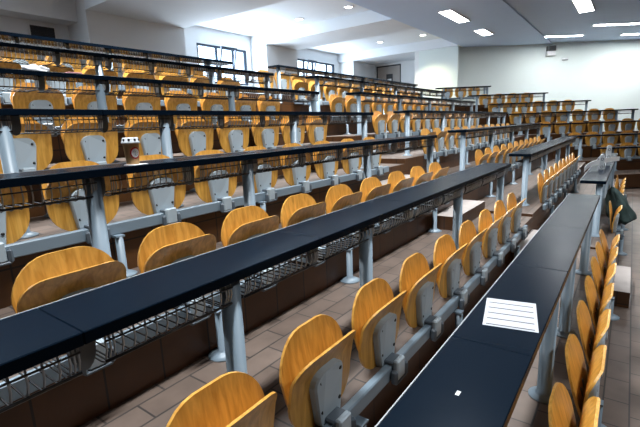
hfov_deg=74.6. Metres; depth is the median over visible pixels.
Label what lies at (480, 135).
wire basket
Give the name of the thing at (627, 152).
folding chair
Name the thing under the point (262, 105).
folding chair
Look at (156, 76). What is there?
folding chair
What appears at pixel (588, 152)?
floor
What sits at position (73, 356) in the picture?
wire basket
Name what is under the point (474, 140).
folding chair
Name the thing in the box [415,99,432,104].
wire basket
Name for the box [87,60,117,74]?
folding chair
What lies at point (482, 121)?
floor
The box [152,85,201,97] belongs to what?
wire basket
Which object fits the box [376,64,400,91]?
door
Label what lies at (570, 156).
folding chair
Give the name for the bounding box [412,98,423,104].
wire basket
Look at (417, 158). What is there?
floor
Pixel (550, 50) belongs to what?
wall speaker
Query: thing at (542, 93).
desk
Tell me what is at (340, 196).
folding chair
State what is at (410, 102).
wire basket
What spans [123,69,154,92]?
folding chair
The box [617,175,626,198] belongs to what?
folding chair
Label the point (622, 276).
step
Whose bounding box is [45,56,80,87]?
folding chair
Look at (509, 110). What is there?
folding chair
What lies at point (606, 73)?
wall
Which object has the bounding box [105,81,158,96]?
wire basket
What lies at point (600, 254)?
folding chair
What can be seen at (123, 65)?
folding chair
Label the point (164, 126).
wire basket
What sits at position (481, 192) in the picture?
floor
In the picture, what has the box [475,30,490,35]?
diffuser
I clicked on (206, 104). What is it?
folding chair
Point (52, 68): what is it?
folding chair
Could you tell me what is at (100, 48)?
wire basket
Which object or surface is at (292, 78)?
folding chair
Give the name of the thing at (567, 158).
folding chair
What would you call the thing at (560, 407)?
folding chair
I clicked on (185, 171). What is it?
wire basket
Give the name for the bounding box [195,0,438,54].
ceiling
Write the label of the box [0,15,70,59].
wall
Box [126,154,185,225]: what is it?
folding chair
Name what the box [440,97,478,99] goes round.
mounting bar
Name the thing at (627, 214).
coat
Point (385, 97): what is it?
wire basket
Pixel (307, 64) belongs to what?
window
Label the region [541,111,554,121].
folding chair
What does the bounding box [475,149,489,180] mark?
folding chair
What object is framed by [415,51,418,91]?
wall
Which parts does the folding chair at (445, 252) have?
backrest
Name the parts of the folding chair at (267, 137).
backrest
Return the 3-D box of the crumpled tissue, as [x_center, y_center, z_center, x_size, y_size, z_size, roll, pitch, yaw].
[-2.344,-1.200,3.467,0.147,0.065,0.212,6,14,36]
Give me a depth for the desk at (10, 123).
3.27 m
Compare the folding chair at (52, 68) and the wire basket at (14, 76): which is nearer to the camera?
the wire basket at (14, 76)
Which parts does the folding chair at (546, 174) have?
backrest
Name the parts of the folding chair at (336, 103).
backrest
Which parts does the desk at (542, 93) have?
post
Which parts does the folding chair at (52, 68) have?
backrest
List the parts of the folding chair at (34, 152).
backrest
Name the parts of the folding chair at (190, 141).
backrest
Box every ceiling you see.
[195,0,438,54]
[346,0,551,46]
[505,0,639,42]
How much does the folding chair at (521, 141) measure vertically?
0.524 m
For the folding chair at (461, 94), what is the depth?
17.12 m
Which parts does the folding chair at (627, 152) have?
backrest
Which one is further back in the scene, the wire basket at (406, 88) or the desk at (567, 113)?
the desk at (567, 113)
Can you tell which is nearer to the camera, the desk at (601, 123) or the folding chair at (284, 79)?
the folding chair at (284, 79)
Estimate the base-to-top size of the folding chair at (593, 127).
0.524 m
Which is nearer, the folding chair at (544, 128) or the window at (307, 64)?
the folding chair at (544, 128)
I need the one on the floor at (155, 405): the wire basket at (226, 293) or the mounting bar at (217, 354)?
the mounting bar at (217, 354)
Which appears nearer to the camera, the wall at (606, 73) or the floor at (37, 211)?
the floor at (37, 211)
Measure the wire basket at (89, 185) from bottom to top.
0.111 m
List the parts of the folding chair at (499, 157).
backrest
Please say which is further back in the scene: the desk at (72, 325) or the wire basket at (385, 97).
the wire basket at (385, 97)
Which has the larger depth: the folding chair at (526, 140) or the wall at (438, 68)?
the wall at (438, 68)
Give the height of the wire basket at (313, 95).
0.111 m
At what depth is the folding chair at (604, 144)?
12.18 m
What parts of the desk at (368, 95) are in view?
post, post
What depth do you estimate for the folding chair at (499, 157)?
7.62 m
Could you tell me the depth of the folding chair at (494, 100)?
16.30 m
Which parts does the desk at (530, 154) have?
post, post, post, post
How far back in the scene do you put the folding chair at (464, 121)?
11.58 m
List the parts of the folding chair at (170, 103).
backrest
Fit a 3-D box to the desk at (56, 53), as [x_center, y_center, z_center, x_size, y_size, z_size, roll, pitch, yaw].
[-2.308,-1.471,5.098,0.311,0.786,4.950,6,14,36]
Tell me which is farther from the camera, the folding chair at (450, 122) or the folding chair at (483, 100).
the folding chair at (483, 100)
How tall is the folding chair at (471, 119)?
0.524 m
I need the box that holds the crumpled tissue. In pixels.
[21,64,49,71]
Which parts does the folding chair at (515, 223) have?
backrest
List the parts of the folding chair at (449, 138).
backrest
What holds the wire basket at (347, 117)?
on the desk at (10, 123)
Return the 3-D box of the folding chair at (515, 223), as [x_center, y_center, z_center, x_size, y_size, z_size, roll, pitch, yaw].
[2.299,0.031,4.876,0.205,0.524,0.452,6,14,36]
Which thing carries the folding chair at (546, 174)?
on the mounting bar at (545, 205)
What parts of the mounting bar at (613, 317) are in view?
leg, leg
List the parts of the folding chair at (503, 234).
backrest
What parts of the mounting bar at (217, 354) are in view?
leg, leg, leg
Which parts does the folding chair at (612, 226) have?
backrest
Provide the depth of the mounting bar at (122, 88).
6.55 m
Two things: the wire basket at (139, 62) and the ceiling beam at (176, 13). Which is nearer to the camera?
the wire basket at (139, 62)
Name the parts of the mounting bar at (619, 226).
leg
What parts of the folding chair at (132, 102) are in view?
backrest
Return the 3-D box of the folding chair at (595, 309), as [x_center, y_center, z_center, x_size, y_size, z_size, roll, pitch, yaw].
[2.077,0.732,3.154,0.179,0.484,0.452,6,14,36]
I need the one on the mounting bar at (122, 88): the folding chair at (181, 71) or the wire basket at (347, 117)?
the folding chair at (181, 71)
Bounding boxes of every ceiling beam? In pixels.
[84,0,285,27]
[265,10,416,49]
[338,38,461,64]
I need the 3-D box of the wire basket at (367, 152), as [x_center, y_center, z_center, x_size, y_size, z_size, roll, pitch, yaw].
[0.300,-0.596,4.089,0.240,0.111,0.483,6,14,36]
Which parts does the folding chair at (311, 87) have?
backrest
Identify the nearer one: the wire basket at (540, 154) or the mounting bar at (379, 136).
the wire basket at (540, 154)
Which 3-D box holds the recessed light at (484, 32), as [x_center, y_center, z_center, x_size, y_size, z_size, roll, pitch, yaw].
[6.205,-6.867,15.920,0.420,0.030,1.260,6,14,36]
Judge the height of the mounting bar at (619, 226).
0.360 m
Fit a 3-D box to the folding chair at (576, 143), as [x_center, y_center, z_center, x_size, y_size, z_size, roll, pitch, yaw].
[7.915,-2.242,12.995,0.452,0.524,0.205,-2,12,0]
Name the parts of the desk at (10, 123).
post, post, post, post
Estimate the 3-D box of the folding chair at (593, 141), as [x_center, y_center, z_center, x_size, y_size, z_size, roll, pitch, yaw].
[8.460,-2.264,12.995,0.452,0.524,0.205,-2,12,0]
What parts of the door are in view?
pane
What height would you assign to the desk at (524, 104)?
0.716 m
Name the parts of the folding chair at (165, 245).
backrest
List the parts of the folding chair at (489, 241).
backrest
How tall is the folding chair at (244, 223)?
0.524 m
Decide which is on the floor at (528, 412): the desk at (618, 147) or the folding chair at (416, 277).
the desk at (618, 147)
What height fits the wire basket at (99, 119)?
0.111 m
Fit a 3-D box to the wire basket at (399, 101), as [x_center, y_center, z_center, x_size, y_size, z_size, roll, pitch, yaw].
[1.512,-2.350,8.711,0.240,0.111,0.483,6,14,36]
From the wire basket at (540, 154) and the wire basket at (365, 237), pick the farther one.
the wire basket at (540, 154)
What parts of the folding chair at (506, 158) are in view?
backrest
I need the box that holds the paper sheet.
[482,298,538,332]
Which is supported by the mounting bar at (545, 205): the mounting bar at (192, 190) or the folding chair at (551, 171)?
the folding chair at (551, 171)
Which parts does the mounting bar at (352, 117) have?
leg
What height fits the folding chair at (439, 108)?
0.524 m
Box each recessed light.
[437,9,470,22]
[473,28,493,35]
[545,34,583,37]
[571,0,594,12]
[592,22,639,25]
[620,33,639,34]
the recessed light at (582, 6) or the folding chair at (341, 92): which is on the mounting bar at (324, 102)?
the folding chair at (341, 92)
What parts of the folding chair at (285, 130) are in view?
backrest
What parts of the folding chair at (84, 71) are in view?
backrest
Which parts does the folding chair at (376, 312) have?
backrest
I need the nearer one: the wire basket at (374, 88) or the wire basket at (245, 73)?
the wire basket at (245, 73)
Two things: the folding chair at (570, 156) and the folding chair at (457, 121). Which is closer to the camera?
the folding chair at (570, 156)
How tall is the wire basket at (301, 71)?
0.111 m
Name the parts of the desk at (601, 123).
post, post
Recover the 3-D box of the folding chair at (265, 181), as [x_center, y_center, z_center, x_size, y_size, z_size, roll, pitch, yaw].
[-0.540,-0.379,4.025,0.205,0.524,0.452,6,14,36]
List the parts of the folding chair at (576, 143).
backrest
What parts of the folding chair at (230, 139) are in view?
backrest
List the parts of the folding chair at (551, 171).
backrest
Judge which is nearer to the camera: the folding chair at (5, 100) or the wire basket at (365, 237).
the wire basket at (365, 237)
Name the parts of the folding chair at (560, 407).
backrest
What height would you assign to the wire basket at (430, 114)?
0.111 m
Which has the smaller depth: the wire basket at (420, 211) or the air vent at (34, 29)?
the wire basket at (420, 211)
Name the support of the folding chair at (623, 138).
on the mounting bar
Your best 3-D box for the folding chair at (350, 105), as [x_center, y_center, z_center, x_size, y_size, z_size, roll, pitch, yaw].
[0.692,-2.172,8.667,0.205,0.524,0.452,6,14,36]
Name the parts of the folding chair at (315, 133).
backrest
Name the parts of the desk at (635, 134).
post, post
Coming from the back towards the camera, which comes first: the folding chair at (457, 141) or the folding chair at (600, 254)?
the folding chair at (457, 141)
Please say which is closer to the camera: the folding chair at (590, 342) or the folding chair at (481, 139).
the folding chair at (590, 342)
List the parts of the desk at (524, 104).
post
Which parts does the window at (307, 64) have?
tilted sash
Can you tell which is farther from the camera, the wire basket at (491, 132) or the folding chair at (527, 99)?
the folding chair at (527, 99)
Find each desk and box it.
[0,31,232,97]
[0,42,273,95]
[0,68,318,162]
[0,108,373,239]
[0,135,436,256]
[0,163,510,412]
[267,65,417,102]
[305,75,445,111]
[345,92,474,134]
[375,194,599,426]
[393,110,507,155]
[435,86,490,98]
[447,123,542,170]
[467,92,547,111]
[489,100,590,123]
[508,136,577,205]
[509,109,638,134]
[543,120,639,144]
[571,133,639,159]
[580,153,617,236]
[596,146,639,152]
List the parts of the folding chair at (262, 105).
backrest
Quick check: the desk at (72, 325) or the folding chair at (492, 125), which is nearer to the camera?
the desk at (72, 325)
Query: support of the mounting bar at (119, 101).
on the floor at (59, 154)
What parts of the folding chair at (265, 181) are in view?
backrest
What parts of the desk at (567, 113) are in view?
post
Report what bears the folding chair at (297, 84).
on the mounting bar at (324, 102)
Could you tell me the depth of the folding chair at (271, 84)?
9.13 m
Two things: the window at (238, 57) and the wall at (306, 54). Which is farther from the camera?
the wall at (306, 54)
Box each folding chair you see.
[0,58,24,104]
[0,117,52,172]
[0,172,29,266]
[1,51,38,82]
[10,82,64,136]
[11,246,125,375]
[35,61,75,105]
[41,160,118,244]
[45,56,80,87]
[60,117,117,164]
[71,86,116,123]
[81,65,118,96]
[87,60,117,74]
[121,64,149,73]
[122,88,160,118]
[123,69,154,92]
[124,117,170,155]
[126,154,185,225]
[137,222,215,325]
[154,67,177,79]
[159,72,186,97]
[164,90,196,123]
[166,371,276,426]
[175,117,213,156]
[180,69,202,81]
[190,75,209,100]
[194,150,237,212]
[200,92,228,122]
[216,117,248,152]
[217,77,239,97]
[221,206,279,291]
[235,94,255,128]
[240,146,278,202]
[251,116,279,148]
[257,95,279,119]
[258,70,273,87]
[274,72,289,88]
[279,314,355,426]
[280,116,305,145]
[280,143,311,193]
[280,193,325,266]
[290,74,304,85]
[292,79,307,104]
[304,76,314,90]
[306,116,327,144]
[308,81,323,105]
[313,141,339,185]
[323,83,337,100]
[325,184,361,248]
[329,94,344,120]
[337,84,349,97]
[341,138,363,180]
[345,95,356,120]
[350,85,359,97]
[351,278,407,385]
[360,177,390,233]
[361,96,371,120]
[362,137,383,175]
[372,98,383,112]
[372,111,387,137]
[383,98,393,113]
[387,111,400,136]
[387,171,414,221]
[394,99,403,113]
[399,113,412,135]
[399,253,443,341]
[404,99,412,113]
[410,166,433,212]
[411,113,421,134]
[413,100,421,109]
[421,100,427,109]
[421,114,432,131]
[421,128,436,158]
[429,162,449,204]
[431,101,436,110]
[431,114,439,129]
[433,128,447,156]
[433,234,469,309]
[436,101,442,110]
[439,115,448,127]
[442,87,452,98]
[442,102,449,110]
[444,127,457,154]
[447,115,455,128]
[454,126,466,151]
[455,89,465,99]
[455,114,462,128]
[459,220,489,285]
[461,114,466,126]
[463,126,474,150]
[468,88,479,98]
[470,115,475,126]
[471,125,481,148]
[474,116,479,126]
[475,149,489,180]
[478,125,487,147]
[478,209,504,266]
[479,94,490,107]
[484,124,494,145]
[485,147,497,174]
[488,103,500,115]
[490,124,499,144]
[493,96,504,102]
[493,146,506,171]
[494,200,516,251]
[496,124,504,143]
[501,123,508,142]
[501,144,513,171]
[503,102,515,116]
[507,93,518,102]
[507,193,527,239]
[508,143,519,168]
[510,112,522,124]
[514,141,523,165]
[517,101,530,115]
[520,140,529,162]
[521,94,532,101]
[525,111,538,122]
[525,139,534,161]
[529,138,537,159]
[532,101,542,112]
[537,173,552,208]
[540,121,552,137]
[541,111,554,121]
[544,169,557,202]
[547,100,559,114]
[548,382,600,426]
[549,166,561,197]
[554,121,569,136]
[554,163,565,192]
[556,110,566,121]
[558,161,569,188]
[562,100,574,113]
[562,158,572,184]
[565,334,606,420]
[566,156,575,181]
[568,132,582,149]
[569,154,578,177]
[571,120,585,133]
[572,109,585,120]
[572,153,580,175]
[576,300,610,376]
[584,275,613,339]
[585,132,600,148]
[587,109,601,120]
[587,120,599,133]
[591,256,616,308]
[595,241,618,283]
[599,229,619,264]
[600,143,617,153]
[602,131,618,144]
[603,108,614,120]
[604,119,618,131]
[608,201,623,239]
[615,181,624,193]
[616,178,625,189]
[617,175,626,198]
[619,142,635,160]
[620,118,635,130]
[620,130,635,143]
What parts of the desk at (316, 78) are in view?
post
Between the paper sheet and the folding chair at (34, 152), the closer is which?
the paper sheet
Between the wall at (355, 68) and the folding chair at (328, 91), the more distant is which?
the wall at (355, 68)
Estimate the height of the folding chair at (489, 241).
0.524 m
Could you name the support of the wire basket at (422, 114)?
on the desk at (442, 114)
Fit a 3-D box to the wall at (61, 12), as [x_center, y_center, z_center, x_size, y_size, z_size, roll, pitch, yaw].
[-9.554,-4.727,8.005,0.600,0.630,9.100,6,14,36]
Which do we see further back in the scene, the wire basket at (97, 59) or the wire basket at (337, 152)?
the wire basket at (97, 59)
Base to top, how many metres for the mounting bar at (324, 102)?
0.360 m
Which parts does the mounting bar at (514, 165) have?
leg, leg, leg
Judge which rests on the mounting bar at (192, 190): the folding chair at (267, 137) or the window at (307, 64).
the folding chair at (267, 137)
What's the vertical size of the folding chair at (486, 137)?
0.524 m
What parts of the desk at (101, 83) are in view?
post, post, post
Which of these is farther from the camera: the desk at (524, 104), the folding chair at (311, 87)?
the desk at (524, 104)
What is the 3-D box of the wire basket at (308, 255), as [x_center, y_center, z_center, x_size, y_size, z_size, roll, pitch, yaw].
[-0.241,0.236,1.894,0.240,0.111,0.483,6,14,36]
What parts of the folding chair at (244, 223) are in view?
backrest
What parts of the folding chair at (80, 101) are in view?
backrest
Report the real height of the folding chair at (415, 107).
0.524 m
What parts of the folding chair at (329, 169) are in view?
backrest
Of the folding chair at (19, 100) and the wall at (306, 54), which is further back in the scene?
the wall at (306, 54)
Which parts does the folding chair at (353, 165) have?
backrest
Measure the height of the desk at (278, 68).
0.752 m
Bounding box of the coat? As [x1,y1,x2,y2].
[605,186,636,224]
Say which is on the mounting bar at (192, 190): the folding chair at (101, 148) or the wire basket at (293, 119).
the folding chair at (101, 148)
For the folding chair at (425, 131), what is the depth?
7.24 m
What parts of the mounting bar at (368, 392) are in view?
leg, leg, leg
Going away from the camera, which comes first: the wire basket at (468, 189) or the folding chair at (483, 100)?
the wire basket at (468, 189)
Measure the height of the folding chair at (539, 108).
0.524 m
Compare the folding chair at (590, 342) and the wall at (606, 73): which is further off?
the wall at (606, 73)
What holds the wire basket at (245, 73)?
on the desk at (56, 53)
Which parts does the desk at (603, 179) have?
post, post, post, post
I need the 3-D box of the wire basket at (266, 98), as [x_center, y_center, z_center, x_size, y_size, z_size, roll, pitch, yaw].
[-0.914,-1.539,5.475,0.240,0.111,0.483,6,14,36]
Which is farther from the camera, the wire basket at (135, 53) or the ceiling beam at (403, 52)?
the ceiling beam at (403, 52)
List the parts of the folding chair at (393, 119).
backrest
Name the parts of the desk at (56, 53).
post, post, post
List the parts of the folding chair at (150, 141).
backrest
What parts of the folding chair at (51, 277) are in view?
backrest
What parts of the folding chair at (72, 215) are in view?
backrest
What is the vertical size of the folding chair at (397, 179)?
0.524 m
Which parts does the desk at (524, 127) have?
post, post, post, post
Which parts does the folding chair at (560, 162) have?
backrest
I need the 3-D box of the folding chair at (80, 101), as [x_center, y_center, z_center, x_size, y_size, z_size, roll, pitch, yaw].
[-2.401,-1.117,4.545,0.205,0.524,0.452,6,14,36]
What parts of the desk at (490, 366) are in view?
post, post, post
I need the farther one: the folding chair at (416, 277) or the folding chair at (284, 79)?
the folding chair at (284, 79)
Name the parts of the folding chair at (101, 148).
backrest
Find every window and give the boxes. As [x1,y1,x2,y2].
[196,43,247,85]
[298,59,333,76]
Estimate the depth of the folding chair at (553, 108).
15.48 m
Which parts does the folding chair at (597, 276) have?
backrest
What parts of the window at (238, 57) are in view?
tilted sash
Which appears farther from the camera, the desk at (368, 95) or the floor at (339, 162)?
the desk at (368, 95)
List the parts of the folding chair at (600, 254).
backrest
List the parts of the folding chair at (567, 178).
backrest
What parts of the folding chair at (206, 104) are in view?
backrest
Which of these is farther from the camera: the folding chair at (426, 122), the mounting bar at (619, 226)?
the folding chair at (426, 122)
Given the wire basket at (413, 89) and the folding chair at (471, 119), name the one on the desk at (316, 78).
the wire basket at (413, 89)
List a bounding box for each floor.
[0,163,404,308]
[0,195,463,426]
[1,103,450,125]
[25,142,337,217]
[50,125,306,162]
[79,156,639,426]
[117,91,454,105]
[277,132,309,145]
[299,116,473,135]
[311,158,361,169]
[326,125,495,150]
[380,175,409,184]
[381,136,523,174]
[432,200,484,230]
[447,152,552,200]
[449,105,488,111]
[479,112,556,124]
[482,120,600,134]
[507,169,639,426]
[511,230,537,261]
[513,130,638,143]
[553,142,639,158]
[599,187,639,426]
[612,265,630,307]
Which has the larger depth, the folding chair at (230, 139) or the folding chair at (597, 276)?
the folding chair at (230, 139)
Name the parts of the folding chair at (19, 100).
backrest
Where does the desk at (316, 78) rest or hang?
on the floor at (335, 129)
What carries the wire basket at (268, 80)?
on the desk at (56, 53)
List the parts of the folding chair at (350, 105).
backrest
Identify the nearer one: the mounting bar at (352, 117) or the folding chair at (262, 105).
the folding chair at (262, 105)
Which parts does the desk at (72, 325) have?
post, post, post, post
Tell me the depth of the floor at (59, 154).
4.77 m
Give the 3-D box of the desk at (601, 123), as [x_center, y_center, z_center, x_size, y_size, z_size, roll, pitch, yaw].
[9.204,-2.542,13.244,4.656,0.716,0.311,-2,12,0]
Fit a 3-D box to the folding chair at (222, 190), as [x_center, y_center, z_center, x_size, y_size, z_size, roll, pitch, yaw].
[-0.864,-0.278,3.592,0.205,0.524,0.452,6,14,36]
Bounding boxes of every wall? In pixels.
[0,0,77,25]
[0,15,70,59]
[68,0,186,82]
[184,25,252,92]
[250,34,297,94]
[297,48,339,96]
[340,61,374,81]
[376,60,414,91]
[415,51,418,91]
[418,46,459,104]
[458,39,639,130]
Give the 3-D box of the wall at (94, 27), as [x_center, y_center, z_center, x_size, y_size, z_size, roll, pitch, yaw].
[-5.757,-4.688,12.925,1.200,2.974,3.100,6,14,36]
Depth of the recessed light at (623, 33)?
17.65 m
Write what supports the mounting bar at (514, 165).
on the floor at (155, 405)
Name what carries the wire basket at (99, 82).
on the desk at (101, 83)
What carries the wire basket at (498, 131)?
on the desk at (524, 127)
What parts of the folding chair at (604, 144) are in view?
backrest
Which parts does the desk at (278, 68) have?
post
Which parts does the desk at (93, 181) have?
post, post, post, post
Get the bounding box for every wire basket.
[0,35,14,42]
[0,47,55,65]
[0,74,39,91]
[0,116,12,132]
[0,178,96,212]
[0,348,82,412]
[12,115,103,134]
[21,38,65,48]
[37,77,105,94]
[54,53,108,69]
[71,45,108,53]
[95,284,232,363]
[98,115,170,131]
[104,59,151,73]
[104,167,190,195]
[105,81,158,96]
[114,50,145,57]
[147,63,188,76]
[150,54,178,61]
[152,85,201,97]
[172,115,222,129]
[178,159,256,182]
[182,58,206,64]
[183,68,220,79]
[195,87,238,99]
[210,62,231,67]
[215,248,318,297]
[216,71,248,81]
[224,115,264,127]
[235,90,268,100]
[241,153,305,172]
[243,74,272,83]
[260,92,294,101]
[260,115,298,126]
[282,68,299,75]
[287,93,317,102]
[290,149,343,165]
[294,70,314,77]
[297,224,374,260]
[298,115,327,125]
[314,78,337,86]
[326,115,350,124]
[328,145,372,159]
[332,80,351,87]
[347,83,364,88]
[350,115,371,123]
[354,95,377,101]
[354,208,413,235]
[358,84,376,90]
[359,143,397,154]
[370,85,387,91]
[371,96,390,102]
[381,86,397,91]
[382,140,417,151]
[386,97,402,103]
[391,87,407,92]
[393,196,442,217]
[394,98,413,103]
[401,88,415,93]
[401,113,424,119]
[402,138,434,148]
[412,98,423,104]
[414,113,435,119]
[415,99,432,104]
[423,186,464,204]
[436,113,446,118]
[443,101,455,105]
[445,113,455,118]
[448,179,481,194]
[454,113,463,118]
[457,131,477,138]
[462,113,478,118]
[466,130,486,137]
[470,173,495,186]
[482,129,494,135]
[482,168,507,179]
[495,129,501,134]
[514,154,536,162]
[529,152,543,159]
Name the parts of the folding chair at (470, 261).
backrest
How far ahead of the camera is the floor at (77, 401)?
2.24 m
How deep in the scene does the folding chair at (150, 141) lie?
4.02 m
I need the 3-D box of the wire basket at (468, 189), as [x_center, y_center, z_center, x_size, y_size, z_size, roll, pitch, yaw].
[1.377,-0.272,4.058,0.240,0.111,0.483,6,14,36]
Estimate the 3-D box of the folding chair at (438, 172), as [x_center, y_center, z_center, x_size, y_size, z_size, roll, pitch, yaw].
[1.533,-0.384,5.322,0.205,0.524,0.452,6,14,36]
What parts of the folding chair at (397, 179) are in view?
backrest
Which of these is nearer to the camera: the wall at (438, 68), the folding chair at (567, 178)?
the folding chair at (567, 178)
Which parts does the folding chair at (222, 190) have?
backrest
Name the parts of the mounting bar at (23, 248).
leg, leg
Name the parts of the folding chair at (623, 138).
backrest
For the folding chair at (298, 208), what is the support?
on the mounting bar at (217, 354)
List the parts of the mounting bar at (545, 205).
leg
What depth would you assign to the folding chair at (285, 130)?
5.75 m
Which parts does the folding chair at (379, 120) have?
backrest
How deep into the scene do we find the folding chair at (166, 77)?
6.24 m
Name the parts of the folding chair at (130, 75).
backrest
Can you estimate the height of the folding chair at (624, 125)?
0.524 m
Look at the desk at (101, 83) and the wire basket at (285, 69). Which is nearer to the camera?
the desk at (101, 83)
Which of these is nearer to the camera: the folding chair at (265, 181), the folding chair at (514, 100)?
the folding chair at (265, 181)
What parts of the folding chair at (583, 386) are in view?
backrest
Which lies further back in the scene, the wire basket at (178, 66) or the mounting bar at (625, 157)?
the mounting bar at (625, 157)
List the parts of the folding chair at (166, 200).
backrest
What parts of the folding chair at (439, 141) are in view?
backrest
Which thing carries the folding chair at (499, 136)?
on the mounting bar at (450, 151)
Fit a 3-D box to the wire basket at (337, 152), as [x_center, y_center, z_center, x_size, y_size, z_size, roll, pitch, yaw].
[-0.024,-0.495,3.656,0.240,0.111,0.483,6,14,36]
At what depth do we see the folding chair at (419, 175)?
4.84 m
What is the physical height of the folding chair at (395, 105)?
0.524 m
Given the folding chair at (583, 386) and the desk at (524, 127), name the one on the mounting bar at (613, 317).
the folding chair at (583, 386)
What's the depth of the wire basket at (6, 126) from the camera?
2.50 m
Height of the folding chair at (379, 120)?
0.524 m
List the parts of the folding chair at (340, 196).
backrest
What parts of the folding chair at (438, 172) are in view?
backrest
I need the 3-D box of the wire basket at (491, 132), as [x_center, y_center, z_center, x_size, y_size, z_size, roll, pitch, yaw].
[3.050,-1.491,7.762,0.240,0.111,0.483,6,14,36]
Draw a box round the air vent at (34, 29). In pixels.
[28,23,56,37]
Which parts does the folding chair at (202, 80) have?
backrest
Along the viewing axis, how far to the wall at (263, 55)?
17.07 m
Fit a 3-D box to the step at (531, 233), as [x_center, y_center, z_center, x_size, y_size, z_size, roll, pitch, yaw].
[2.606,0.422,5.081,0.300,0.173,1.190,6,14,36]
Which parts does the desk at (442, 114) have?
post, post, post, post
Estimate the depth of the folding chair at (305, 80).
10.35 m
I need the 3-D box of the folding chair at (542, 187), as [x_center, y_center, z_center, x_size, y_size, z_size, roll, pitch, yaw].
[3.413,-0.344,6.362,0.205,0.524,0.452,6,14,36]
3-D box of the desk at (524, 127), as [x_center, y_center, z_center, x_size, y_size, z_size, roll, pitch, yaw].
[4.144,-1.554,9.258,0.311,0.752,6.835,6,14,36]
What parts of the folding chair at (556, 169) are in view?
backrest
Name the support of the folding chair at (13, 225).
on the mounting bar at (23, 248)
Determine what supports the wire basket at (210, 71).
on the desk at (56, 53)
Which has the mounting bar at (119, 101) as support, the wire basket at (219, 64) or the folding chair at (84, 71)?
the folding chair at (84, 71)
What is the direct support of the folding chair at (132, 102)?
on the mounting bar at (117, 126)
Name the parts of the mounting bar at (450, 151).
leg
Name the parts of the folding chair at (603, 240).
backrest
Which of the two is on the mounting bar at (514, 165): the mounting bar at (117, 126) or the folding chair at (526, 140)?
the folding chair at (526, 140)
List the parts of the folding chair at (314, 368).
backrest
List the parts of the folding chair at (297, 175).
backrest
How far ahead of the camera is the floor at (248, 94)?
8.97 m
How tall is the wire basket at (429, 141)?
0.111 m
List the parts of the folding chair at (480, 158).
backrest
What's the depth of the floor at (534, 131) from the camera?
14.67 m
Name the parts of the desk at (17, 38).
post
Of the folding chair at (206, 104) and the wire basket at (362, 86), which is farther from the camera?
the wire basket at (362, 86)
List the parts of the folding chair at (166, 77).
backrest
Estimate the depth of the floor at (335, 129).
8.42 m
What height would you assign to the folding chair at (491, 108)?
0.524 m
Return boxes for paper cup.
[121,137,139,164]
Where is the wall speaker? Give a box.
[546,45,555,55]
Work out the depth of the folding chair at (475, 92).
17.11 m
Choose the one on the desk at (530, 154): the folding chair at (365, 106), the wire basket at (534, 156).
the wire basket at (534, 156)
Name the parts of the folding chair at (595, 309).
backrest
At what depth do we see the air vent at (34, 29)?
11.32 m
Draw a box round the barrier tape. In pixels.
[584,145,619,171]
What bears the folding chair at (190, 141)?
on the mounting bar at (192, 190)
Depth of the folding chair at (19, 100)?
4.08 m
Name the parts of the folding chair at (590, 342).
backrest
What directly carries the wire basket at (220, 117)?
on the desk at (10, 123)
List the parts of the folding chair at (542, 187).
backrest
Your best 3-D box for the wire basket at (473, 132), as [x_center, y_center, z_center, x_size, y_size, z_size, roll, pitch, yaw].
[2.403,-1.288,6.897,0.240,0.111,0.483,6,14,36]
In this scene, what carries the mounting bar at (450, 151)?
on the floor at (481, 192)
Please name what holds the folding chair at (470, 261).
on the mounting bar at (368, 392)
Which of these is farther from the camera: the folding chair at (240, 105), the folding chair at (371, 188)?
the folding chair at (240, 105)
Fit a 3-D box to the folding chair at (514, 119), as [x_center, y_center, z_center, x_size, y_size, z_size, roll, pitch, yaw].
[6.864,-3.283,14.651,0.452,0.524,0.205,-2,12,0]
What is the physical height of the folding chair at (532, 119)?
0.524 m
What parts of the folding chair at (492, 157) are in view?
backrest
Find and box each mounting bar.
[0,95,200,106]
[0,194,451,406]
[5,166,388,277]
[30,80,191,93]
[43,170,313,216]
[53,122,280,145]
[294,100,384,113]
[323,225,527,426]
[331,116,439,134]
[375,127,477,149]
[424,138,514,164]
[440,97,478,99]
[485,158,541,196]
[542,171,578,216]
[597,297,619,426]
[615,157,639,170]
[616,194,627,255]
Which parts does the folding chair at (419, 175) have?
backrest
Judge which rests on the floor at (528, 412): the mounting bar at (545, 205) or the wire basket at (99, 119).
the mounting bar at (545, 205)
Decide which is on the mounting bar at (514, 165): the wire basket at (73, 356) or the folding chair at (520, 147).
the folding chair at (520, 147)
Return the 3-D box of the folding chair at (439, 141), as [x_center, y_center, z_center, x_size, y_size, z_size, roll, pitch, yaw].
[2.230,-1.312,7.719,0.205,0.524,0.452,6,14,36]
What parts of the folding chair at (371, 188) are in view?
backrest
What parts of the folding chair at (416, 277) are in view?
backrest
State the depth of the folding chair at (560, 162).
8.04 m
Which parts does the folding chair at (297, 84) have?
backrest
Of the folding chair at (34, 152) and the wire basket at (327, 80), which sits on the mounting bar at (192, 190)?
the folding chair at (34, 152)
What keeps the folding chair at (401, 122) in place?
on the mounting bar at (379, 136)
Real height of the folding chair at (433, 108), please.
0.524 m
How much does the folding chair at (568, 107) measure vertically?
0.524 m
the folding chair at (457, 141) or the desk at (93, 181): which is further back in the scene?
the folding chair at (457, 141)
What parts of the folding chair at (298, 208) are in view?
backrest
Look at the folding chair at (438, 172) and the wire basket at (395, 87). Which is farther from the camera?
the wire basket at (395, 87)
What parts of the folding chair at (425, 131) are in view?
backrest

